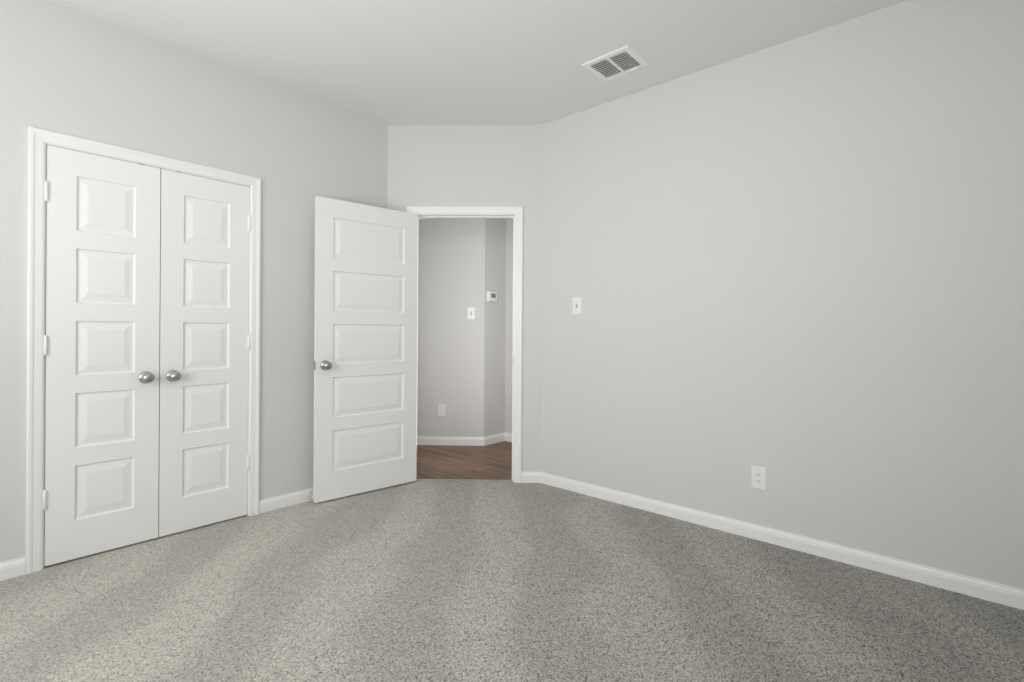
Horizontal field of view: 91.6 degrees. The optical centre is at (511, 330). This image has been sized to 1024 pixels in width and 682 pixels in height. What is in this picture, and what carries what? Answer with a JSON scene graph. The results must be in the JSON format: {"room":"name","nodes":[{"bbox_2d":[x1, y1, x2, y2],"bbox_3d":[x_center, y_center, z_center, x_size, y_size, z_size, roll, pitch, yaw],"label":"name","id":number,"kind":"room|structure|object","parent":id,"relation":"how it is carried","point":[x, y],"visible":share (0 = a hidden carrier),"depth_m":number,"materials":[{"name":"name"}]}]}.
{"room":"empty bedroom","nodes":[
{"label":"empty bedroom","id":0,"kind":"room"},
{"bbox_2d":[0,0,387,561],"bbox_3d":[-2.134,-0.218,2.570,0.115,2.770,3.540,0,0,41],"label":"wall","id":1,"kind":"structure","parent":0,"point":[64,69],"depth_m":2.84,"materials":[{"name":"white paint"}]},
{"bbox_2d":[26,126,260,573],"bbox_3d":[-1.943,0.108,2.739,0.180,2.120,1.042,0,0,41],"label":"double door","id":2,"kind":"structure","parent":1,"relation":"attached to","point":[46,144],"depth_m":2.64,"materials":[{"name":"white paint"}]},
{"bbox_2d":[416,441,511,479],"bbox_3d":[-0.612,1.173,3.044,7.450,0.046,6.650,0,0,41],"label":"floor","id":3,"kind":"structure","parent":0,"point":[491,462],"depth_m":4.37,"materials":[{"name":"brown wood"}]},
{"bbox_2d":[387,124,542,471],"bbox_3d":[-0.362,-0.207,3.855,1.246,2.778,0.116,0,0,1],"label":"wall","id":4,"kind":"structure","parent":0,"point":[465,165],"depth_m":3.79,"materials":[{"name":"white paint"}]},
{"bbox_2d":[407,206,522,482],"bbox_3d":[-0.365,0.116,3.855,0.899,2.128,0.150,0,0,1],"label":"door frame","id":5,"kind":"structure","parent":4,"relation":"attached to","point":[517,211],"depth_m":3.78,"materials":[{"name":"white paint"}]},
{"bbox_2d":[313,196,417,502],"bbox_3d":[-1.030,0.124,3.556,0.184,2.015,0.770,0,0,41],"label":"entry door","id":6,"kind":"structure","parent":5,"relation":"attached to","point":[365,354],"depth_m":3.49,"materials":[{"name":"white paint"}]},
{"bbox_2d":[417,219,512,436],"bbox_3d":[-0.561,-0.199,3.868,4.779,2.750,2.941,0,0,41],"label":"wall","id":7,"kind":"structure","parent":0,"point":[464,369],"depth_m":5.02,"materials":[{"name":"white paint"}]},
{"bbox_2d":[438,404,445,416],"bbox_3d":[-0.709,0.801,5.012,0.080,0.124,0.008,0,0,1],"label":"outlet","id":8,"kind":"object","parent":7,"relation":"attached to","point":[441,410],"visible":1,"depth_m":5.01,"materials":[{"name":"white plastic"}]},
{"bbox_2d":[467,307,474,319],"bbox_3d":[-0.412,-0.176,5.008,0.061,0.124,0.052,0,0,41],"label":"hall light switch","id":9,"kind":"object","parent":7,"relation":"attached to","point":[470,313],"visible":1,"depth_m":5.00,"materials":[{"name":"white plastic"}]},
{"bbox_2d":[487,291,496,301],"bbox_3d":[-0.200,-0.349,5.071,0.028,0.105,0.125,0,0,42],"label":"thermostat","id":10,"kind":"object","parent":7,"relation":"attached to","point":[491,296],"visible":0.9,"depth_m":5.05,"materials":[{"name":"white plastic"}]},
{"bbox_2d":[0,432,1023,609],"bbox_3d":[-0.723,1.119,2.459,6.241,0.113,5.025,0,0,42],"label":"baseboard","id":11,"kind":"structure","parent":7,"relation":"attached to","point":[961,584],"depth_m":2.69,"materials":[{"name":"white paint"}]},
{"bbox_2d":[51,0,905,124],"bbox_3d":[-0.594,-1.634,3.044,7.450,0.120,6.650,0,0,41],"label":"ceiling","id":12,"kind":"structure","parent":0,"point":[445,62],"depth_m":2.71,"materials":[{"name":"white paint"}]},
{"bbox_2d":[581,45,649,81],"bbox_3d":[0.607,-1.559,2.925,0.308,0.024,0.262,0,0,41],"label":"ceiling vent","id":13,"kind":"object","parent":12,"relation":"in","point":[626,59],"visible":1,"depth_m":2.91,"materials":[{"name":"white metal"}]},
{"bbox_2d":[0,479,1023,681],"bbox_3d":[-0.545,1.161,1.704,4.975,0.030,4.130,0,0,42],"label":"floor","id":14,"kind":"structure","parent":0,"point":[448,580],"depth_m":2.08,"materials":[{"name":"grey carpet"}]},
{"bbox_2d":[541,0,1023,589],"bbox_3d":[1.521,-0.195,2.717,3.465,2.770,0.115,0,0,42],"label":"wall","id":15,"kind":"structure","parent":0,"point":[795,266],"depth_m":2.59,"materials":[{"name":"white paint"}]},
{"bbox_2d":[572,297,581,314],"bbox_3d":[0.460,-0.180,3.567,0.079,0.124,0.019,0,0,41],"label":"light switch","id":16,"kind":"object","parent":15,"relation":"attached to","point":[576,305],"visible":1,"depth_m":3.56,"materials":[{"name":"white plastic"}]},
{"bbox_2d":[751,465,766,490],"bbox_3d":[1.369,0.817,2.764,0.079,0.124,0.008,0,0,41],"label":"outlet","id":17,"kind":"object","parent":15,"relation":"attached to","point":[758,477],"visible":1,"depth_m":2.76,"materials":[{"name":"white plastic"}]}
]}

